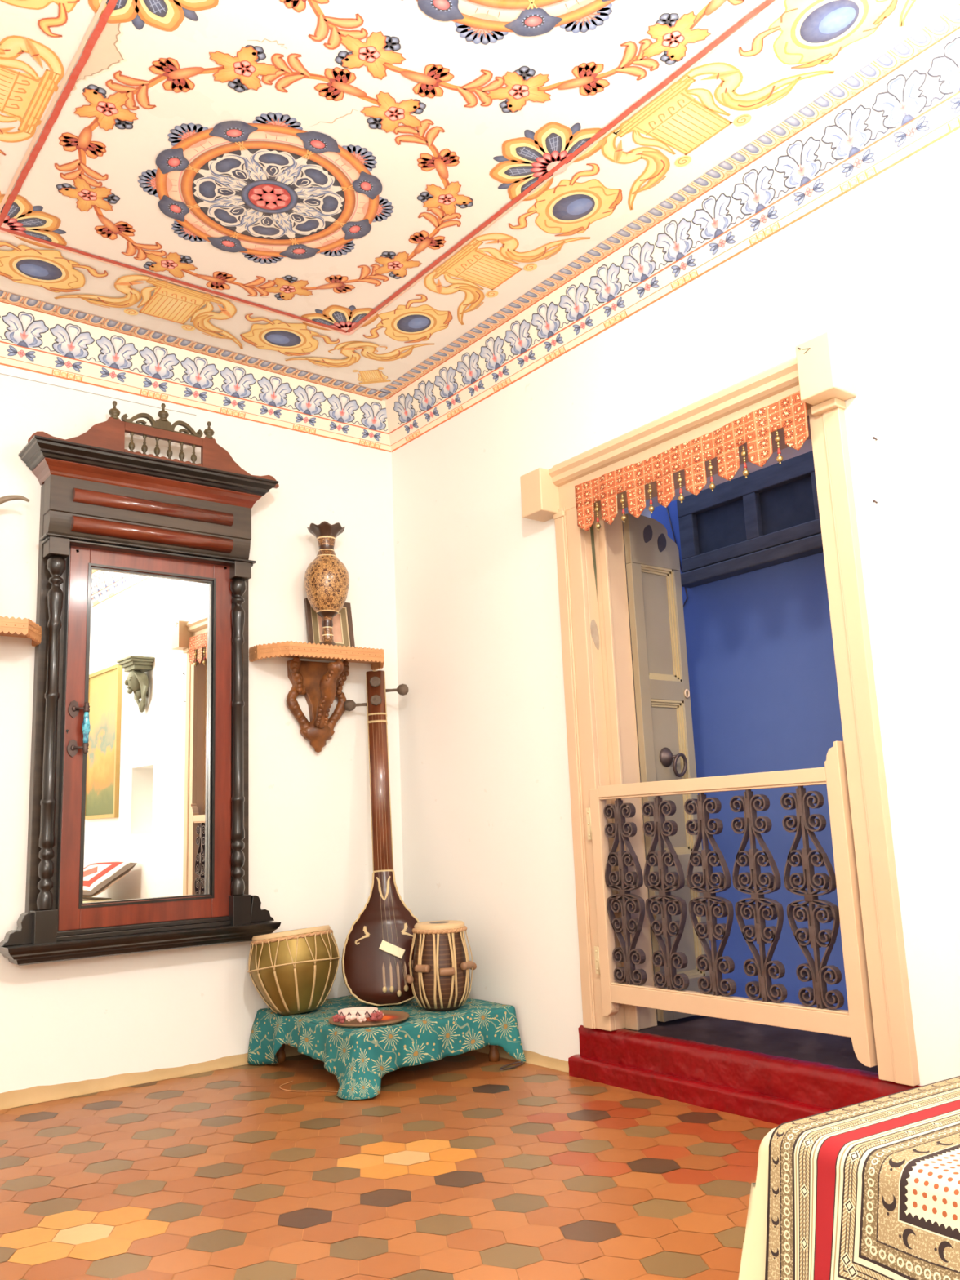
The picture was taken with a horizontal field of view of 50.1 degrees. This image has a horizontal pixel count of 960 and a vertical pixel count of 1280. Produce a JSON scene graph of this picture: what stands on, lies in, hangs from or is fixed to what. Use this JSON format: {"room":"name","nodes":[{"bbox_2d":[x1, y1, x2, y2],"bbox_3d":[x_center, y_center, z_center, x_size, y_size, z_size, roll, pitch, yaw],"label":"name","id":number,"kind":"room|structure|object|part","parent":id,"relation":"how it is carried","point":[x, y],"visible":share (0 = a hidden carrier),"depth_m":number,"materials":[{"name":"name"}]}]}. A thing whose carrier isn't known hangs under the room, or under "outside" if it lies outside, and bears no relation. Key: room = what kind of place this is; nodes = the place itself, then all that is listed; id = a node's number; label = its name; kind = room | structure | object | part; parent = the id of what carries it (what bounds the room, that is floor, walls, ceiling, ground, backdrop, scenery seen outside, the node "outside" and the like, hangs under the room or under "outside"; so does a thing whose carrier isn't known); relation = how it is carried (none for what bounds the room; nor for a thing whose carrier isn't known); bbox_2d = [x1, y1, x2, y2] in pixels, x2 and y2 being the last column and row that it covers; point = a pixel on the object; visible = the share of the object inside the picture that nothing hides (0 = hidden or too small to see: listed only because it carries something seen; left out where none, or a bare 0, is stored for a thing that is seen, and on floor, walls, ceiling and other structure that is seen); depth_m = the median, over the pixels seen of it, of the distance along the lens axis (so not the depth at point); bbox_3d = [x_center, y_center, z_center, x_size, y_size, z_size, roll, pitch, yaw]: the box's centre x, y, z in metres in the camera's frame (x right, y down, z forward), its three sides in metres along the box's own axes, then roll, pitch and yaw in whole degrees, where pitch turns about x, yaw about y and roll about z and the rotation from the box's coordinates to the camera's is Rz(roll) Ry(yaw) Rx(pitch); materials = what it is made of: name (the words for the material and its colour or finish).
{"room":"traditional dwelling","nodes":[
{"label":"traditional dwelling","id":0,"kind":"room"},
{"bbox_2d":[0,364,404,1093],"bbox_3d":[-1.785,0.170,3.538,4.180,2.922,0.250,6,-13,-37],"label":"wall","id":1,"kind":"structure","parent":0,"point":[311,864],"depth_m":3.99,"materials":[{"name":"beige paint"}]},
{"bbox_2d":[0,615,41,646],"bbox_3d":[-1.716,0.132,3.310,0.585,0.416,0.206,6,-13,-37],"label":"shelf","id":2,"kind":"object","parent":1,"relation":"attached to","point":[11,627],"visible":1,"depth_m":3.39,"materials":[{"name":"brown wood"}]},
{"bbox_2d":[0,495,29,617],"bbox_3d":[-1.666,-0.280,3.432,0.152,0.451,0.247,-8,-12,27],"label":"ornament","id":3,"kind":"object","parent":2,"relation":"on","point":[7,498],"visible":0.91,"depth_m":3.50,"materials":[{"name":"brown wood"}]},
{"bbox_2d":[0,373,195,415],"bbox_3d":[-1.679,-0.952,3.703,1.370,0.008,0.002,6,-13,-37],"label":"cable","id":4,"kind":"object","parent":1,"relation":"attached to","point":[0,373],"visible":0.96,"depth_m":3.87,"materials":[{"name":"white plastic"}]},
{"bbox_2d":[0,400,280,965],"bbox_3d":[-1.178,0.093,3.736,0.954,2.003,0.210,6,-13,-37],"label":"wall mirror","id":5,"kind":"object","parent":1,"relation":"attached to","point":[138,829],"visible":1,"depth_m":3.70,"materials":[{"name":"brown wood"}]},
{"bbox_3d":[-1.379,0.371,3.529,0.073,0.062,0.028,-3,-10,1],"label":"handle mount","id":6,"kind":"part","parent":5,"relation":"part of","materials":[{"name":"metal"}]},
{"bbox_3d":[-1.384,0.238,3.554,0.073,0.062,0.028,-3,-10,1],"label":"handle mount","id":7,"kind":"part","parent":5,"relation":"part of","materials":[{"name":"metal"}]},
{"bbox_3d":[-1.356,0.301,3.538,0.027,0.112,0.027,6,-13,-37],"label":"handle","id":8,"kind":"part","parent":5,"relation":"part of","materials":[{"name":"teal glass"}]},
{"bbox_3d":[-1.191,0.335,3.722,0.616,1.341,0.034,6,-13,-37],"label":"bead moulding","id":9,"kind":"part","parent":5,"relation":"part of","materials":[{"name":"brown wood"}]},
{"bbox_3d":[-1.167,1.006,3.585,0.619,0.029,0.048,6,-13,-37],"label":"rail","id":10,"kind":"part","parent":5,"relation":"part of","materials":[{"name":"brown wood"}]},
{"bbox_3d":[-1.194,0.336,3.725,0.610,1.335,0.035,6,-13,-37],"label":"door frame","id":11,"kind":"part","parent":5,"relation":"part of","materials":[{"name":"red wood"}]},
{"bbox_2d":[82,568,209,902],"bbox_3d":[-1.199,0.337,3.728,0.455,1.172,0.010,6,-13,-38],"label":"mirror glass","id":12,"kind":"object","parent":5,"relation":"attached to","point":[146,677],"depth_m":3.72,"materials":[{"name":"white"}]},
{"bbox_3d":[-1.233,-0.565,3.868,0.818,0.049,0.160,6,-13,-37],"label":"cornice moulding","id":13,"kind":"part","parent":5,"relation":"part of","materials":[{"name":"brown wood"}]},
{"bbox_3d":[-1.211,-0.324,3.815,0.785,0.020,0.088,6,-13,-37],"label":"ledge moulding","id":14,"kind":"part","parent":5,"relation":"part of","materials":[{"name":"brown wood"}]},
{"bbox_2d":[0,1044,302,1110],"bbox_3d":[-1.677,1.455,3.165,3.500,0.050,0.022,6,-13,-37],"label":"baseboard","id":15,"kind":"structure","parent":1,"relation":"attached to","point":[37,1094],"depth_m":3.49,"materials":[{"name":"paint"}]},
{"bbox_2d":[0,302,391,452],"bbox_3d":[-1.767,-1.099,3.614,3.500,0.202,0.082,6,-13,-37],"label":"trim","id":16,"kind":"structure","parent":1,"relation":"attached to","point":[31,340],"depth_m":4.06,"materials":[{"name":"paint"}]},
{"bbox_2d":[248,640,384,752],"bbox_3d":[-0.620,0.241,4.150,0.585,0.416,0.206,6,-13,-37],"label":"shelf","id":17,"kind":"object","parent":1,"relation":"attached to","point":[320,682],"visible":1,"depth_m":4.14,"materials":[{"name":"brown wood"}]},
{"bbox_3d":[-0.672,0.248,4.217,0.250,0.318,0.030,6,-13,-37],"label":"plate","id":18,"kind":"part","parent":17,"relation":"part of","materials":[{"name":"brown wood"}]},
{"bbox_2d":[303,718,331,752],"bbox_3d":[-0.657,0.386,4.184,0.142,0.146,0.059,6,-13,-37],"label":"pendant","id":19,"kind":"object","parent":17,"relation":"attached to","point":[317,734],"depth_m":4.16,"materials":[{"name":"brown wood"}]},
{"bbox_2d":[304,520,349,645],"bbox_3d":[-0.628,-0.215,4.220,0.184,0.518,0.184,-11,-14,40],"label":"vase","id":20,"kind":"object","parent":17,"relation":"on","point":[326,579],"visible":0.9,"depth_m":4.17,"materials":[{"name":"beige ceramic"}]},
{"bbox_2d":[304,597,355,647],"bbox_3d":[-0.626,-0.053,4.295,0.212,0.235,0.053,6,-13,-37],"label":"picture frame","id":21,"kind":"object","parent":17,"relation":"on","point":[342,628],"visible":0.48,"depth_m":4.31,"materials":[{"name":"brown wood"}]},
{"bbox_2d":[317,613,342,642],"bbox_3d":[-0.629,-0.051,4.299,0.106,0.128,0.025,6,-13,-37],"label":"picture","id":22,"kind":"object","parent":21,"relation":"attached to","point":[337,620],"depth_m":4.31},
{"bbox_3d":[-0.628,-0.052,4.297,0.176,0.198,0.041,6,-13,-37],"label":"frame","id":23,"kind":"part","parent":21,"relation":"part of","materials":[{"name":"beige wood"}]},
{"bbox_2d":[0,1050,778,1279],"bbox_3d":[-0.220,1.108,1.152,3.730,0.120,5.076,6,-13,-37],"label":"floor","id":24,"kind":"structure","parent":0,"point":[462,1166],"depth_m":2.45,"materials":[{"name":"tile"}]},
{"bbox_2d":[279,1080,337,1092],"bbox_3d":[-0.549,1.468,3.365,0.268,0.003,0.110,-9,-12,31],"label":"wire","id":25,"kind":"object","parent":24,"relation":"on","point":[291,1081],"visible":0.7,"depth_m":3.33,"materials":[{"name":"orange metal"}]},
{"bbox_2d":[275,1044,499,1062],"bbox_3d":[-0.345,1.445,3.758,0.605,0.176,0.665,6,-13,-37],"label":"stool","id":26,"kind":"object","parent":24,"relation":"on","point":[494,1055],"visible":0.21,"depth_m":3.67,"materials":[{"name":"brown wood"}]},
{"bbox_3d":[-0.742,1.488,3.820,0.044,0.147,0.044,6,-13,-37],"label":"leg","id":27,"kind":"part","parent":26,"relation":"part of","materials":[{"name":"brown wood"}]},
{"bbox_2d":[247,995,525,1099],"bbox_3d":[-0.350,1.425,3.696,0.717,0.187,0.799,6,-13,-37],"label":"cloth","id":28,"kind":"object","parent":26,"relation":"on","point":[359,1058],"visible":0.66,"depth_m":3.49,"materials":[{"name":"teal fabric"}]},
{"bbox_2d":[247,924,340,1015],"bbox_3d":[-0.680,1.210,3.772,0.336,0.310,0.336,0,-11,-11],"label":"drum","id":29,"kind":"object","parent":28,"relation":"on","point":[293,971],"visible":1,"depth_m":3.66,"materials":[{"name":"gold metal"}]},
{"bbox_3d":[-0.682,1.188,3.776,0.338,0.050,0.336,6,-13,-37],"label":"waist cord","id":30,"kind":"part","parent":29,"relation":"part of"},
{"bbox_2d":[328,1009,409,1027],"bbox_3d":[-0.377,1.290,3.502,0.274,0.010,0.274,6,-13,-37],"label":"tray","id":31,"kind":"object","parent":28,"relation":"on","point":[390,1017],"visible":0.55,"depth_m":3.45,"materials":[{"name":"brown metal"}]},
{"bbox_2d":[333,1006,383,1023],"bbox_3d":[-0.404,1.254,3.435,0.155,0.037,0.121,6,-13,-37],"label":"flower garland","id":32,"kind":"object","parent":31,"relation":"on","point":[362,1013],"visible":1,"depth_m":3.41,"materials":[{"name":"plant"}]},
{"bbox_2d":[341,670,419,1005],"bbox_3d":[-0.399,0.740,4.045,0.334,1.304,0.432,1,-11,-16],"label":"tanpura","id":33,"kind":"object","parent":28,"relation":"on","point":[375,955],"visible":0.92,"depth_m":3.88,"materials":[{"name":"brown wood"}]},
{"bbox_3d":[-0.351,1.110,3.853,0.316,0.471,0.141,-2,-10,-4],"label":"plate","id":34,"kind":"part","parent":33,"relation":"part of","materials":[{"name":"brown wood"}]},
{"bbox_2d":[404,920,476,1011],"bbox_3d":[-0.142,1.172,3.711,0.256,0.298,0.256,7,-14,-43],"label":"drum","id":35,"kind":"object","parent":28,"relation":"on","point":[439,979],"visible":1,"depth_m":3.63,"materials":[{"name":"brown wood"}]},
{"bbox_3d":[0.047,1.429,3.680,0.044,0.147,0.044,6,-13,-37],"label":"leg","id":36,"kind":"part","parent":26,"relation":"part of","materials":[{"name":"brown wood"}]},
{"bbox_2d":[499,1061,524,1070],"bbox_3d":[0.110,1.472,3.552,0.106,0.014,0.030,6,-13,-37],"label":"wire loop","id":37,"kind":"object","parent":24,"relation":"on","point":[518,1062],"visible":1,"depth_m":3.55,"materials":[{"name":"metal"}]},
{"bbox_2d":[0,0,959,400],"bbox_3d":[-0.345,-1.707,1.607,3.820,0.156,5.170,6,-13,-37],"label":"ceiling","id":38,"kind":"structure","parent":0,"point":[351,196],"depth_m":2.90,"materials":[{"name":"paint"}]},
{"bbox_2d":[391,128,959,1085],"bbox_3d":[1.306,-0.095,2.673,0.380,2.872,4.950,6,-13,-37],"label":"wall","id":39,"kind":"structure","parent":0,"point":[486,824],"depth_m":3.43,"materials":[{"name":"beige paint"}]},
{"bbox_2d":[472,1044,568,1072],"bbox_3d":[0.011,1.506,3.822,0.021,0.049,1.050,6,-13,-37],"label":"baseboard","id":40,"kind":"structure","parent":39,"relation":"attached to","point":[533,1058],"depth_m":3.59,"materials":[{"name":"paint"}]},
{"bbox_2d":[385,28,959,452],"bbox_3d":[0.994,-1.355,2.863,0.082,0.202,4.700,6,-13,-37],"label":"trim","id":41,"kind":"structure","parent":39,"relation":"attached to","point":[917,104],"depth_m":3.20,"materials":[{"name":"paint"}]},
{"bbox_2d":[520,331,920,1124],"bbox_3d":[0.819,0.308,3.183,0.528,2.105,1.411,6,-13,-37],"label":"door","id":42,"kind":"structure","parent":39,"relation":"in","point":[769,1073],"depth_m":3.27,"materials":[{"name":"pink paint"}]},
{"bbox_3d":[0.293,-0.447,3.699,0.034,0.020,0.055,6,-13,-37],"label":"bed moulding","id":43,"kind":"part","parent":42,"relation":"part of","materials":[{"name":"beige paint"}]},
{"bbox_3d":[0.638,-0.057,3.699,0.172,0.415,0.010,6,-13,-37],"label":"panel","id":44,"kind":"part","parent":42,"relation":"part of","materials":[{"name":"paint"}]},
{"bbox_3d":[0.643,-0.059,3.692,0.172,0.415,0.026,6,-13,-37],"label":"panel moulding","id":45,"kind":"part","parent":42,"relation":"part of","materials":[{"name":"paint"}]},
{"bbox_3d":[0.657,0.407,3.601,0.258,1.735,0.028,6,-13,-37],"label":"frame","id":46,"kind":"part","parent":42,"relation":"part of","materials":[{"name":"paint"}]},
{"bbox_3d":[0.660,0.478,3.599,0.172,0.535,0.010,6,-13,-37],"label":"panel","id":47,"kind":"part","parent":42,"relation":"part of","materials":[{"name":"paint"}]},
{"bbox_3d":[0.665,0.477,3.593,0.172,0.535,0.026,6,-13,-37],"label":"panel moulding","id":48,"kind":"part","parent":42,"relation":"part of","materials":[{"name":"paint"}]},
{"bbox_3d":[0.601,-0.688,3.303,0.066,0.087,1.095,6,-13,-37],"label":"lintel moulding","id":49,"kind":"part","parent":42,"relation":"part of","materials":[{"name":"beige paint"}]},
{"bbox_3d":[0.681,0.982,3.506,0.172,0.330,0.010,6,-13,-37],"label":"panel","id":50,"kind":"part","parent":42,"relation":"part of","materials":[{"name":"paint"}]},
{"bbox_3d":[0.686,0.981,3.500,0.172,0.330,0.026,6,-13,-37],"label":"panel moulding","id":51,"kind":"part","parent":42,"relation":"part of","materials":[{"name":"paint"}]},
{"bbox_2d":[574,391,808,531],"bbox_3d":[0.622,-0.525,3.222,0.019,0.204,0.943,6,-13,-37],"label":"valance","id":52,"kind":"object","parent":42,"relation":"hanging from","point":[755,428],"depth_m":3.16,"materials":[{"name":"orange fabric"}]},
{"bbox_2d":[586,741,877,1067],"bbox_3d":[0.675,0.753,3.036,0.036,0.817,0.980,6,-13,-37],"label":"gate","id":53,"kind":"object","parent":42,"relation":"attached to","point":[856,1023],"visible":1,"depth_m":2.94,"materials":[{"name":"pink paint"}]},
{"bbox_3d":[0.465,0.805,3.303,0.024,0.592,0.150,6,-13,-37],"label":"scroll panel","id":54,"kind":"part","parent":53,"relation":"part of","materials":[{"name":"brown metal"}]},
{"bbox_3d":[0.570,0.776,3.170,0.024,0.592,0.150,6,-13,-37],"label":"scroll panel","id":55,"kind":"part","parent":53,"relation":"part of","materials":[{"name":"brown metal"}]},
{"bbox_3d":[0.677,0.747,3.033,0.024,0.592,0.150,6,-13,-37],"label":"scroll panel","id":56,"kind":"part","parent":53,"relation":"part of","materials":[{"name":"brown metal"}]},
{"bbox_3d":[0.670,0.436,3.085,0.036,0.045,0.867,6,-13,-37],"label":"rail","id":57,"kind":"part","parent":53,"relation":"part of","materials":[{"name":"pink paint"}]},
{"bbox_3d":[0.696,1.058,2.970,0.036,0.060,0.867,6,-13,-37],"label":"rail","id":58,"kind":"part","parent":53,"relation":"part of","materials":[{"name":"pink paint"}]},
{"bbox_3d":[0.782,0.718,2.899,0.024,0.592,0.150,6,-13,-37],"label":"scroll panel","id":59,"kind":"part","parent":53,"relation":"part of","materials":[{"name":"brown metal"}]},
{"bbox_3d":[0.890,0.688,2.763,0.024,0.592,0.150,6,-13,-37],"label":"scroll panel","id":60,"kind":"part","parent":53,"relation":"part of","materials":[{"name":"brown metal"}]},
{"bbox_3d":[0.901,1.232,3.078,0.380,0.064,1.000,6,-13,-37],"label":"stone sill","id":61,"kind":"part","parent":42,"relation":"part of","materials":[{"name":"stone"}]},
{"bbox_3d":[0.962,-0.641,2.839,0.050,0.023,0.078,6,-13,-37],"label":"bed moulding","id":62,"kind":"part","parent":42,"relation":"part of","materials":[{"name":"beige paint"}]},
{"bbox_3d":[1.380,0.693,0.796,1.459,0.435,1.880,6,-13,-37],"label":"bed","id":63,"kind":"object","parent":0,"visible":0},
{"bbox_2d":[737,1126,777,1279],"bbox_3d":[1.284,0.678,0.779,1.332,0.428,1.869,4,-12,-32],"label":"sheet","id":64,"kind":"object","parent":63,"relation":"on","point":[753,1262],"visible":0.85,"depth_m":1.21,"materials":[{"name":"beige fabric"}]},
{"bbox_2d":[764,1075,959,1279],"bbox_3d":[1.301,0.571,0.775,1.320,0.230,1.750,4,-12,-32],"label":"bedspread","id":65,"kind":"object","parent":64,"relation":"on","point":[869,1189],"visible":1,"depth_m":1.12,"materials":[{"name":"fabric"}]},
{"label":"outside","id":66,"kind":"structure","parent":0,"visible":0},
{"bbox_2d":[650,499,848,1010],"bbox_3d":[1.337,0.240,3.884,0.150,3.050,4.200,6,-13,-37],"label":"wall","id":67,"kind":"structure","parent":66,"point":[763,684],"depth_m":4.03,"materials":[{"name":"blue paint"}]},
{"bbox_2d":[666,506,688,607],"bbox_3d":[0.846,-0.417,4.480,0.005,0.602,0.106,6,-13,-37],"label":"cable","id":68,"kind":"object","parent":67,"relation":"attached to","point":[667,507],"visible":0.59,"depth_m":4.47,"materials":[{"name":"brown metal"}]},
{"bbox_2d":[676,450,823,587],"bbox_3d":[1.206,-0.514,3.967,0.075,0.397,1.135,6,-13,-37],"label":"window","id":69,"kind":"structure","parent":67,"relation":"in","point":[770,517],"depth_m":4.10,"materials":[{"name":"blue wood"}]},
{"bbox_3d":[1.013,-0.463,4.256,0.021,0.185,0.266,6,-13,-37],"label":"pane","id":70,"kind":"part","parent":69,"relation":"part of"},
{"bbox_3d":[1.213,-0.345,3.936,0.075,0.054,1.135,6,-13,-37],"label":"sill","id":71,"kind":"part","parent":69,"relation":"part of","materials":[{"name":"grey wood"}]},
{"bbox_3d":[1.209,-0.518,4.006,0.021,0.185,0.259,6,-13,-37],"label":"pane","id":72,"kind":"part","parent":69,"relation":"part of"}
]}

